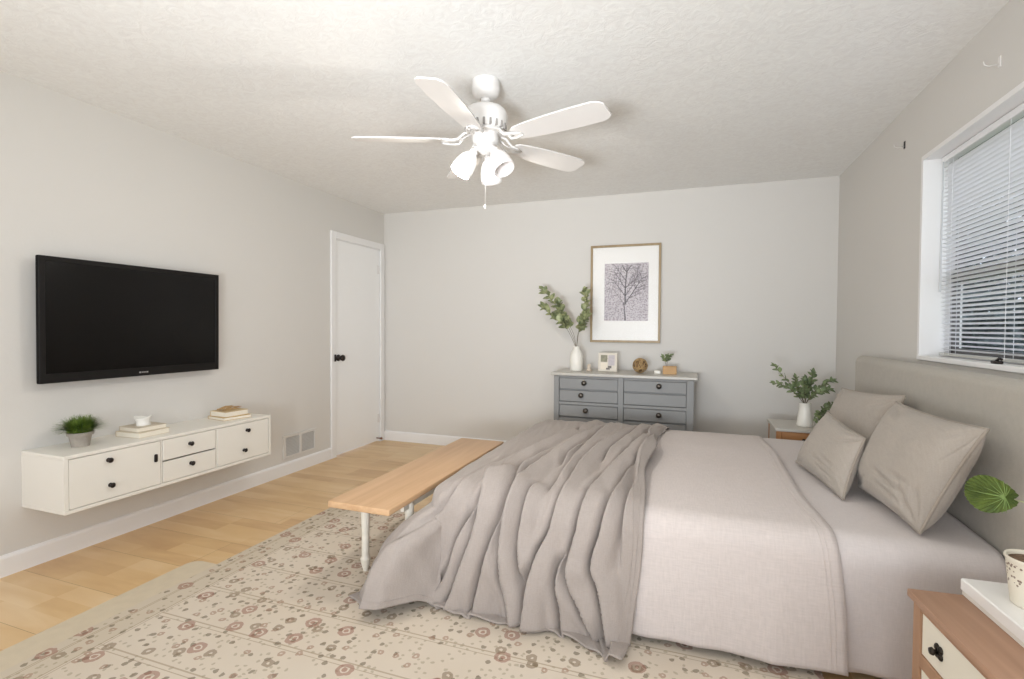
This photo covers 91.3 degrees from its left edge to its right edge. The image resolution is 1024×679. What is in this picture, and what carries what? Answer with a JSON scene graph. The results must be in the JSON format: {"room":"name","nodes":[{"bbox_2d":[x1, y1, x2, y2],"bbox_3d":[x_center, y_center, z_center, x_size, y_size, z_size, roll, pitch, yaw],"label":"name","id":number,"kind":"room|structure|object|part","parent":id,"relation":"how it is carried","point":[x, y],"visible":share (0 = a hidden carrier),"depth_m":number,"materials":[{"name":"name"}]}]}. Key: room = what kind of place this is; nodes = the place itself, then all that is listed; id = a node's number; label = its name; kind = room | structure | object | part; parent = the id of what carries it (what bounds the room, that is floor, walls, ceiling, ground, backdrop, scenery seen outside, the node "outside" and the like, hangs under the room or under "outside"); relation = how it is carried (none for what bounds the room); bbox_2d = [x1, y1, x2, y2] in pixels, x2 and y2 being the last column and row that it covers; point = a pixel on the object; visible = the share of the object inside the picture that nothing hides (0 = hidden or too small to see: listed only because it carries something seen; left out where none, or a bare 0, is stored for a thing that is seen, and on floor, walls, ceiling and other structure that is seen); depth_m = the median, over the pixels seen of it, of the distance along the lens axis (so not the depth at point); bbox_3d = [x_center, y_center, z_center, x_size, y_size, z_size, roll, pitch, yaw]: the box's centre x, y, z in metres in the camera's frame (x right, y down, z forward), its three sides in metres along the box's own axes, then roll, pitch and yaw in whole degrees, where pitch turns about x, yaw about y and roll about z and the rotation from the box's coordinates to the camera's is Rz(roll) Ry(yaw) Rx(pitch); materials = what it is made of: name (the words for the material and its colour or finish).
{"room":"bedroom","nodes":[
{"label":"bedroom","id":0,"kind":"room"},
{"bbox_2d":[0,70,383,555],"bbox_3d":[-2.630,-0.065,2.180,0.160,2.440,7.128,1,1,20],"label":"wall","id":1,"kind":"structure","parent":0,"point":[79,179],"depth_m":3.08,"materials":[{"name":"white paint"}]},
{"bbox_2d":[35,255,218,383],"bbox_3d":[-2.215,-0.109,2.965,0.091,0.645,1.004,1,1,20],"label":"television","id":2,"kind":"object","parent":1,"relation":"attached to","point":[95,320],"visible":1,"depth_m":2.84,"materials":[{"name":"black plastic"}]},
{"bbox_2d":[21,413,270,515],"bbox_3d":[-2.067,0.686,3.018,0.354,0.283,1.244,1,1,20],"label":"media console","id":3,"kind":"object","parent":1,"relation":"attached to","point":[60,479],"visible":0.98,"depth_m":2.70,"materials":[{"name":"white paint"}]},
{"bbox_2d":[50,414,110,447],"bbox_3d":[-2.235,0.471,2.594,0.268,0.164,0.261,1,1,20],"label":"potted grass","id":4,"kind":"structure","parent":3,"relation":"on","point":[79,432],"depth_m":2.56,"materials":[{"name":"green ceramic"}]},
{"bbox_2d":[66,430,94,447],"bbox_3d":[-2.240,0.515,2.595,0.114,0.075,0.114,1,1,20],"label":"pot","id":5,"kind":"object","parent":4,"relation":"attached to","point":[78,439],"depth_m":2.56,"materials":[{"name":"grey ceramic"}]},
{"bbox_3d":[-2.056,0.617,2.558,0.026,0.027,0.027,1,1,20],"label":"knob","id":6,"kind":"part","parent":3,"relation":"part of","materials":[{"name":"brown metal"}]},
{"bbox_3d":[-2.054,0.748,2.568,0.026,0.027,0.027,1,1,20],"label":"knob","id":7,"kind":"part","parent":3,"relation":"part of","materials":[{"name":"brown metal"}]},
{"bbox_3d":[-2.060,0.695,2.612,0.017,0.241,0.441,1,1,20],"label":"cabinet door","id":8,"kind":"part","parent":3,"relation":"part of","materials":[{"name":"white paint"}]},
{"bbox_2d":[115,427,169,438],"bbox_3d":[-2.126,0.532,2.884,0.175,0.030,0.185,1,1,16],"label":"book","id":9,"kind":"object","parent":3,"relation":"on","point":[149,433],"visible":0.7,"depth_m":2.81,"materials":[{"name":"beige paper"}]},
{"bbox_2d":[119,422,166,432],"bbox_3d":[-2.130,0.505,2.890,0.155,0.024,0.165,1,1,21],"label":"book","id":10,"kind":"object","parent":9,"relation":"on","point":[154,425],"visible":0.85,"depth_m":2.84,"materials":[{"name":"beige paper"}]},
{"bbox_2d":[133,415,151,425],"bbox_3d":[-2.120,0.465,2.878,0.072,0.058,0.092,1,1,20],"label":"cup","id":11,"kind":"object","parent":10,"relation":"on","point":[140,420],"visible":1,"depth_m":2.86,"materials":[{"name":"white ceramic"}]},
{"bbox_3d":[-1.983,0.661,2.787,0.009,0.044,0.018,1,1,20],"label":"finger pull","id":12,"kind":"part","parent":3,"relation":"part of","materials":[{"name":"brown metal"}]},
{"bbox_3d":[-1.925,0.625,2.987,0.017,0.116,0.331,1,1,20],"label":"drawer","id":13,"kind":"part","parent":3,"relation":"part of","materials":[{"name":"white paint"}]},
{"bbox_3d":[-1.926,0.750,2.989,0.017,0.116,0.331,1,1,20],"label":"drawer","id":14,"kind":"part","parent":3,"relation":"part of","materials":[{"name":"white paint"}]},
{"bbox_2d":[208,414,251,420],"bbox_3d":[-1.931,0.526,3.425,0.180,0.020,0.195,1,1,29],"label":"book","id":15,"kind":"object","parent":3,"relation":"on","point":[244,415],"visible":0.66,"depth_m":3.36,"materials":[{"name":"white paper"}]},
{"bbox_2d":[210,407,248,417],"bbox_3d":[-1.934,0.499,3.426,0.155,0.034,0.170,1,1,25],"label":"book","id":16,"kind":"object","parent":15,"relation":"on","point":[241,411],"visible":0.87,"depth_m":3.38,"materials":[{"name":"beige paper"}]},
{"bbox_2d":[217,405,240,410],"bbox_3d":[-1.945,0.467,3.446,0.125,0.025,0.165,1,1,20],"label":"bundle","id":17,"kind":"object","parent":16,"relation":"on","point":[229,407],"visible":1,"depth_m":3.42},
{"bbox_3d":[-1.797,0.680,3.346,0.017,0.241,0.402,1,1,20],"label":"cabinet door","id":18,"kind":"part","parent":3,"relation":"part of","materials":[{"name":"white paint"}]},
{"bbox_2d":[0,448,331,577],"bbox_3d":[-2.700,1.112,1.775,0.014,0.104,6.072,1,1,20],"label":"baseboard","id":19,"kind":"structure","parent":1,"relation":"attached to","point":[28,557],"depth_m":3.02,"materials":[{"name":"white paint"}]},
{"bbox_2d":[283,428,316,459],"bbox_3d":[-1.804,0.881,4.264,0.012,0.192,0.384,1,1,20],"label":"air vent","id":20,"kind":"object","parent":1,"relation":"in","point":[298,443],"visible":1,"depth_m":4.25,"materials":[{"name":"white metal"}]},
{"bbox_2d":[330,230,384,458],"bbox_3d":[-1.525,0.043,5.001,0.018,2.108,0.844,1,1,20],"label":"trim","id":21,"kind":"structure","parent":1,"relation":"attached to","point":[334,235],"depth_m":4.67,"materials":[{"name":"white paint"}]},
{"bbox_2d":[334,239,381,454],"bbox_3d":[-1.529,0.075,4.986,0.131,2.045,0.757,1,1,20],"label":"door","id":22,"kind":"structure","parent":1,"relation":"in","point":[357,357],"depth_m":4.99,"materials":[{"name":"white paint"}]},
{"bbox_3d":[-1.609,0.173,4.710,0.070,0.062,0.062,1,1,20],"label":"knob","id":23,"kind":"part","parent":22,"relation":"part of","materials":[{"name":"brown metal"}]},
{"bbox_2d":[0,440,881,678],"bbox_3d":[-0.577,1.234,1.470,4.420,0.100,7.128,1,1,20],"label":"floor","id":24,"kind":"structure","parent":0,"point":[38,598],"depth_m":2.82,"materials":[{"name":"brown wood"}]},
{"bbox_2d":[0,561,215,671],"bbox_3d":[-1.885,1.180,1.152,0.500,0.006,2.900,1,1,19],"label":"rug underlay","id":25,"kind":"object","parent":24,"relation":"on","point":[23,650],"visible":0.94,"depth_m":2.10,"materials":[{"name":"beige fabric"}]},
{"bbox_2d":[0,507,823,678],"bbox_3d":[-0.462,1.175,1.412,2.700,0.010,3.400,1,1,19],"label":"area rug","id":26,"kind":"object","parent":24,"relation":"on","point":[280,607],"visible":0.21,"depth_m":1.93,"materials":[{"name":"beige carpet"}]},
{"bbox_2d":[328,438,503,570],"bbox_3d":[-0.455,0.933,2.922,0.330,0.404,1.425,1,1,20],"label":"bench","id":27,"kind":"object","parent":26,"relation":"on","point":[402,488],"visible":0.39,"depth_m":2.55,"materials":[{"name":"brown wood"}]},
{"bbox_3d":[-0.725,0.956,2.475,0.052,0.374,0.051,1,1,20],"label":"leg","id":28,"kind":"part","parent":27,"relation":"part of","materials":[{"name":"white paint"}]},
{"bbox_3d":[-0.507,0.958,2.471,0.052,0.374,0.051,1,1,20],"label":"leg","id":29,"kind":"part","parent":27,"relation":"part of","materials":[{"name":"white paint"}]},
{"bbox_2d":[551,368,697,430],"bbox_3d":[0.960,0.705,4.304,1.180,0.845,0.490,1,1,20],"label":"dresser","id":30,"kind":"object","parent":24,"relation":"on","point":[630,397],"visible":0.66,"depth_m":4.10,"materials":[{"name":"grey wood"}]},
{"bbox_2d":[538,286,591,370],"bbox_3d":[0.468,-0.102,4.437,0.497,0.759,0.164,1,1,20],"label":"vase","id":31,"kind":"object","parent":30,"relation":"on","point":[576,357],"visible":1,"depth_m":4.41,"materials":[{"name":"white ceramic"}]},
{"bbox_3d":[0.640,0.715,4.215,0.494,0.093,0.024,1,1,20],"label":"drawer","id":32,"kind":"part","parent":30,"relation":"part of","materials":[{"name":"grey paint"}]},
{"bbox_3d":[0.641,0.607,4.212,0.494,0.098,0.024,1,1,20],"label":"drawer","id":33,"kind":"part","parent":30,"relation":"part of","materials":[{"name":"grey paint"}]},
{"bbox_3d":[0.641,0.480,4.209,0.494,0.093,0.024,1,1,20],"label":"drawer","id":34,"kind":"part","parent":30,"relation":"part of","materials":[{"name":"grey paint"}]},
{"bbox_3d":[0.642,0.376,4.207,0.494,0.091,0.024,1,1,20],"label":"drawer","id":35,"kind":"part","parent":30,"relation":"part of","materials":[{"name":"grey paint"}]},
{"bbox_2d":[586,364,591,370],"bbox_3d":[0.681,0.247,4.415,0.048,0.063,0.048,1,1,20],"label":"candle","id":36,"kind":"object","parent":30,"relation":"on","point":[588,365],"visible":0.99,"depth_m":4.40,"materials":[{"name":"beige wax"}]},
{"bbox_2d":[598,353,617,371],"bbox_3d":[0.839,0.198,4.372,0.164,0.164,0.063,1,1,20],"label":"picture frame","id":37,"kind":"object","parent":30,"relation":"on","point":[607,362],"visible":0.99,"depth_m":4.35,"materials":[{"name":"beige"}]},
{"bbox_2d":[600,363,606,368],"bbox_3d":[0.801,0.231,4.360,0.057,0.058,0.010,1,1,20],"label":"photo","id":38,"kind":"object","parent":37,"relation":"attached to","point":[602,365],"depth_m":4.36,"materials":[{"name":"beige paper"}]},
{"bbox_2d":[601,355,606,361],"bbox_3d":[0.804,0.165,4.367,0.057,0.060,0.010,1,1,20],"label":"photo","id":39,"kind":"object","parent":37,"relation":"attached to","point":[603,357],"depth_m":4.37},
{"bbox_2d":[608,355,614,365],"bbox_3d":[0.864,0.181,4.343,0.054,0.089,0.014,1,1,20],"label":"photo","id":40,"kind":"object","parent":37,"relation":"attached to","point":[611,358],"depth_m":4.34},
{"bbox_2d":[632,358,647,372],"bbox_3d":[1.089,0.221,4.247,0.127,0.127,0.127,1,1,20],"label":"woven ball","id":41,"kind":"object","parent":30,"relation":"on","point":[640,364],"visible":1,"depth_m":4.21,"materials":[{"name":"brown wicker"}]},
{"bbox_3d":[1.145,0.722,4.033,0.484,0.093,0.024,1,1,20],"label":"drawer","id":42,"kind":"part","parent":30,"relation":"part of","materials":[{"name":"grey paint"}]},
{"bbox_3d":[1.146,0.614,4.031,0.484,0.098,0.024,1,1,20],"label":"drawer","id":43,"kind":"part","parent":30,"relation":"part of","materials":[{"name":"grey paint"}]},
{"bbox_3d":[1.147,0.487,4.028,0.484,0.093,0.024,1,1,20],"label":"drawer","id":44,"kind":"part","parent":30,"relation":"part of","materials":[{"name":"grey paint"}]},
{"bbox_3d":[1.147,0.383,4.025,0.484,0.091,0.024,1,1,20],"label":"drawer","id":45,"kind":"part","parent":30,"relation":"part of","materials":[{"name":"grey paint"}]},
{"bbox_2d":[660,353,676,374],"bbox_3d":[1.302,0.201,4.167,0.133,0.174,0.066,1,1,20],"label":"planter box","id":46,"kind":"object","parent":30,"relation":"on","point":[666,369],"visible":0.99,"depth_m":4.15,"materials":[{"name":"brown wood"}]},
{"bbox_2d":[767,419,816,440],"bbox_3d":[2.107,0.882,3.561,0.480,0.540,0.409,1,1,20],"label":"nightstand","id":47,"kind":"object","parent":24,"relation":"on","point":[777,428],"visible":0.22,"depth_m":3.46,"materials":[{"name":"grey wood"}]},
{"bbox_3d":[2.114,0.833,3.576,0.452,0.398,0.366,1,1,20],"label":"panel","id":48,"kind":"part","parent":47,"relation":"part of","materials":[{"name":"grey wood"}]},
{"bbox_3d":[1.847,0.892,3.473,0.030,0.520,0.030,1,1,20],"label":"leg","id":49,"kind":"part","parent":47,"relation":"part of","materials":[{"name":"brown wood"}]},
{"bbox_3d":[2.050,0.686,3.392,0.396,0.098,0.018,1,1,20],"label":"drawer","id":50,"kind":"part","parent":47,"relation":"part of","materials":[{"name":"brown wood"}]},
{"bbox_2d":[769,362,837,426],"bbox_3d":[2.044,0.389,3.522,0.430,0.446,0.174,1,1,20],"label":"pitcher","id":51,"kind":"object","parent":47,"relation":"on","point":[804,418],"visible":1,"depth_m":3.51,"materials":[{"name":"green plant"}]},
{"bbox_2d":[813,401,832,422],"bbox_3d":[2.176,0.519,3.453,0.176,0.191,0.113,1,1,20],"label":"trailing plant","id":52,"kind":"object","parent":47,"relation":"on","point":[827,406],"visible":0.64,"depth_m":3.45,"materials":[{"name":"green plant"}]},
{"bbox_2d":[855,356,1023,559],"bbox_3d":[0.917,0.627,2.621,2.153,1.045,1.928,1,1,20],"label":"headboard","id":53,"kind":"object","parent":24,"relation":"on","point":[995,403],"visible":0.19,"depth_m":1.77,"materials":[{"name":"grey fabric"}]},
{"bbox_2d":[632,430,847,675],"bbox_3d":[0.665,0.875,2.808,1.653,0.503,1.832,1,1,20],"label":"coverlet","id":54,"kind":"object","parent":53,"relation":"on","point":[736,560],"visible":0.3,"depth_m":1.86,"materials":[{"name":"grey fabric"}]},
{"bbox_2d":[349,420,669,661],"bbox_3d":[0.186,0.837,2.856,1.286,0.604,2.110,1,1,20],"label":"throw blanket","id":55,"kind":"object","parent":54,"relation":"on","point":[543,531],"visible":1,"depth_m":2.08,"materials":[{"name":"grey fabric"}]},
{"bbox_2d":[763,438,1007,678],"bbox_3d":[1.490,0.902,2.527,0.786,0.480,1.759,1,1,20],"label":"sheet","id":56,"kind":"object","parent":53,"relation":"on","point":[882,556],"visible":0.27,"depth_m":1.70,"materials":[{"name":"grey fabric"}]},
{"bbox_2d":[795,411,865,499],"bbox_3d":[1.504,0.521,2.356,0.175,0.283,0.608,1,1,14],"label":"cushion","id":57,"kind":"object","parent":56,"relation":"on","point":[832,452],"visible":1,"depth_m":2.24,"materials":[{"name":"beige fabric"}]},
{"bbox_2d":[830,388,905,448],"bbox_3d":[1.801,0.434,2.620,0.194,0.386,0.810,1,1,15],"label":"cushion","id":58,"kind":"object","parent":56,"relation":"on","point":[861,412],"visible":0.4,"depth_m":2.46,"materials":[{"name":"beige fabric"}]},
{"bbox_2d":[857,401,989,534],"bbox_3d":[1.511,0.469,1.897,0.231,0.401,0.678,1,1,20],"label":"cushion","id":59,"kind":"object","parent":56,"relation":"on","point":[914,462],"visible":1,"depth_m":1.75,"materials":[{"name":"beige fabric"}]},
{"bbox_2d":[907,588,1023,678],"bbox_3d":[1.248,0.953,1.126,0.436,0.500,0.470,1,1,15],"label":"nightstand","id":60,"kind":"object","parent":24,"relation":"on","point":[953,638],"visible":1,"depth_m":1.24,"materials":[{"name":"brown wood"}]},
{"bbox_3d":[1.065,0.946,1.176,0.014,0.108,0.366,1,1,15],"label":"drawer","id":61,"kind":"part","parent":60,"relation":"part of","materials":[{"name":"beige paint"}]},
{"bbox_3d":[1.075,0.794,1.274,0.022,0.036,0.036,1,1,15],"label":"flower knob","id":62,"kind":"part","parent":60,"relation":"part of","materials":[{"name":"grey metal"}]},
{"bbox_3d":[1.066,0.797,1.172,0.014,0.113,0.366,1,1,15],"label":"drawer","id":63,"kind":"part","parent":60,"relation":"part of","materials":[{"name":"beige paint"}]},
{"bbox_2d":[961,578,1023,647],"bbox_3d":[1.317,0.678,1.212,0.260,0.045,0.256,1,1,16],"label":"book","id":64,"kind":"object","parent":60,"relation":"on","point":[992,598],"visible":0.8,"depth_m":1.25,"materials":[{"name":"white paper"}]},
{"bbox_2d":[964,475,1023,608],"bbox_3d":[1.299,0.510,1.291,0.119,0.286,0.252,1,1,20],"label":"potted aroid","id":65,"kind":"object","parent":64,"relation":"on","point":[989,494],"visible":1,"depth_m":1.31,"materials":[{"name":"plant"}]},
{"bbox_2d":[1003,549,1023,608],"bbox_3d":[1.276,0.595,1.225,0.108,0.119,0.108,1,1,20],"label":"pot","id":66,"kind":"object","parent":65,"relation":"attached to","point":[1014,558],"depth_m":1.23,"materials":[{"name":"white ceramic"}]},
{"bbox_2d":[0,0,1008,213],"bbox_3d":[-0.561,-1.305,1.411,4.420,0.100,7.128,1,1,20],"label":"ceiling","id":67,"kind":"structure","parent":0,"point":[696,93],"depth_m":2.42,"materials":[{"name":"white paint"}]},
{"bbox_2d":[351,75,610,208],"bbox_3d":[-0.137,-0.957,2.439,1.259,0.636,1.218,1,1,20],"label":"ceiling fan","id":68,"kind":"object","parent":67,"relation":"hanging from","point":[484,122],"visible":1,"depth_m":2.40,"materials":[{"name":"white"}]},
{"bbox_3d":[-0.538,-0.988,2.473,0.485,0.036,0.140,0,1,-1],"label":"blade","id":69,"kind":"part","parent":68,"relation":"part of","materials":[{"name":"white wood"}]},
{"bbox_3d":[-0.243,-0.977,2.089,0.147,0.036,0.488,1,1,20],"label":"blade","id":70,"kind":"part","parent":68,"relation":"part of","materials":[{"name":"white wood"}]},
{"bbox_3d":[-0.238,-0.857,2.449,0.122,0.136,0.118,1,1,20],"label":"lamp shade","id":71,"kind":"part","parent":68,"relation":"part of","materials":[{"name":"white glass"}]},
{"bbox_3d":[-0.265,-0.995,2.866,0.140,0.036,0.485,0,1,-19],"label":"blade","id":72,"kind":"part","parent":68,"relation":"part of","materials":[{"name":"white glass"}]},
{"bbox_3d":[-0.184,-0.926,2.465,0.063,0.056,0.044,0,1,-18],"label":"lamp arm","id":73,"kind":"part","parent":68,"relation":"part of","materials":[{"name":"white"}]},
{"bbox_3d":[-0.148,-0.862,2.512,0.013,0.152,0.013,1,1,20],"label":"pull chain","id":74,"kind":"part","parent":68,"relation":"part of","materials":[{"name":"white"}]},
{"bbox_3d":[-0.131,-0.788,2.454,0.013,0.297,0.013,1,1,20],"label":"pull chain","id":75,"kind":"part","parent":68,"relation":"part of","materials":[{"name":"white metal"}]},
{"bbox_2d":[465,116,506,131],"bbox_3d":[-0.131,-1.047,2.480,0.209,0.032,0.209,1,1,20],"label":"vent","id":76,"kind":"object","parent":68,"relation":"attached to","point":[491,123],"depth_m":2.40,"materials":[{"name":"grey metal"}]},
{"bbox_3d":[-0.110,-0.859,2.592,0.107,0.136,0.127,1,1,20],"label":"lamp shade","id":77,"kind":"part","parent":68,"relation":"part of","materials":[{"name":"white glass"}]},
{"bbox_3d":[-0.090,-0.925,2.446,0.063,0.056,0.044,2,2,42],"label":"lamp arm","id":78,"kind":"part","parent":68,"relation":"part of","materials":[{"name":"white metal"}]},
{"bbox_3d":[-0.050,-0.855,2.409,0.125,0.136,0.112,1,1,20],"label":"lamp shade","id":79,"kind":"part","parent":68,"relation":"part of","materials":[{"name":"white glass"}]},
{"bbox_3d":[0.193,-0.989,2.728,0.485,0.036,0.140,-1,2,-37],"label":"blade","id":80,"kind":"part","parent":68,"relation":"part of","materials":[{"name":"white wood"}]},
{"bbox_3d":[0.204,-0.978,2.249,0.485,0.036,0.140,1,2,35],"label":"blade","id":81,"kind":"part","parent":68,"relation":"part of","materials":[{"name":"white wood"}]},
{"bbox_2d":[384,176,839,440],"bbox_3d":[0.629,-0.105,4.775,4.220,2.440,0.160,1,1,20],"label":"wall","id":82,"kind":"structure","parent":0,"point":[749,272],"depth_m":4.61,"materials":[{"name":"white paint"}]},
{"bbox_2d":[385,430,505,445],"bbox_3d":[0.599,1.064,4.717,4.206,0.104,0.014,1,1,20],"label":"baseboard","id":83,"kind":"structure","parent":82,"relation":"attached to","point":[434,439],"depth_m":5.26,"materials":[{"name":"white paint"}]},
{"bbox_2d":[590,243,661,342],"bbox_3d":[1.022,-0.415,4.526,0.624,0.885,0.030,1,1,20],"label":"framed picture","id":84,"kind":"object","parent":82,"relation":"attached to","point":[625,283],"visible":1,"depth_m":4.52,"materials":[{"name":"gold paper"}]},
{"bbox_2d":[604,262,648,320],"bbox_3d":[1.031,-0.429,4.519,0.390,0.520,0.002,1,1,20],"label":"print","id":85,"kind":"object","parent":84,"relation":"attached to","point":[626,284],"depth_m":4.52,"materials":[{"name":"grey paper"}]},
{"bbox_2d":[835,0,1023,397],"bbox_3d":[1.492,-0.007,0.701,0.160,2.440,7.128,1,1,20],"label":"wall","id":86,"kind":"structure","parent":0,"point":[880,191],"depth_m":2.79,"materials":[{"name":"white paint"}]},
{"bbox_2d":[916,81,1023,373],"bbox_3d":[1.839,-0.388,1.672,0.174,1.017,1.749,1,1,20],"label":"window","id":87,"kind":"structure","parent":86,"relation":"in","point":[931,316],"depth_m":2.47,"materials":[{"name":"white paint"}]},
{"bbox_2d":[939,103,1023,363],"bbox_3d":[1.835,-0.389,1.673,0.051,0.967,1.665,1,1,20],"label":"window blind","id":88,"kind":"object","parent":87,"relation":"attached to","point":[998,162],"visible":1,"depth_m":2.11,"materials":[{"name":"white plastic"}]},
{"bbox_3d":[1.838,0.087,1.682,0.026,0.014,1.665,1,1,20],"label":"rail","id":89,"kind":"part","parent":88,"relation":"part of","materials":[{"name":"grey"}]},
{"bbox_3d":[1.843,-0.859,1.661,0.040,0.028,1.665,1,1,20],"label":"head rail","id":90,"kind":"part","parent":88,"relation":"part of","materials":[{"name":"white plastic"}]},
{"bbox_3d":[1.894,-0.388,1.652,0.038,0.973,1.705,1,1,20],"label":"sash","id":91,"kind":"part","parent":87,"relation":"part of","materials":[{"name":"grey"}]},
{"bbox_2d":[983,56,1000,67],"bbox_3d":[1.826,-1.054,1.905,0.053,0.040,0.016,1,1,20],"label":"curtain bracket","id":92,"kind":"object","parent":86,"relation":"attached to","point":[999,57],"visible":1,"depth_m":1.90,"materials":[{"name":"white metal"}]},
{"bbox_3d":[1.849,-1.053,1.897,0.004,0.040,0.016,1,1,20],"label":"wall plate","id":93,"kind":"part","parent":92,"relation":"part of","materials":[{"name":"white metal"}]},
{"label":"outside","id":94,"kind":"structure","parent":0,"visible":0},
{"bbox_3d":[19.709,1.927,-1.725,35.420,0.100,60.000,1,1,20],"label":"ground","id":95,"kind":"structure","parent":94,"visible":0},
{"bbox_2d":[961,181,1023,352],"bbox_3d":[6.142,-0.521,6.725,3.301,4.255,3.338,1,1,20],"label":"tree","id":96,"kind":"object","parent":95,"relation":"on","point":[1017,287],"visible":0.06,"depth_m":5.88,"materials":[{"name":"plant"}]},
{"bbox_2d":[974,191,1023,336],"bbox_3d":[10.232,-1.788,12.252,5.687,6.581,5.660,1,1,20],"label":"tree","id":97,"kind":"object","parent":95,"relation":"on","point":[1015,191],"visible":0.02,"depth_m":10.29,"materials":[{"name":"brown plant"}]}
]}

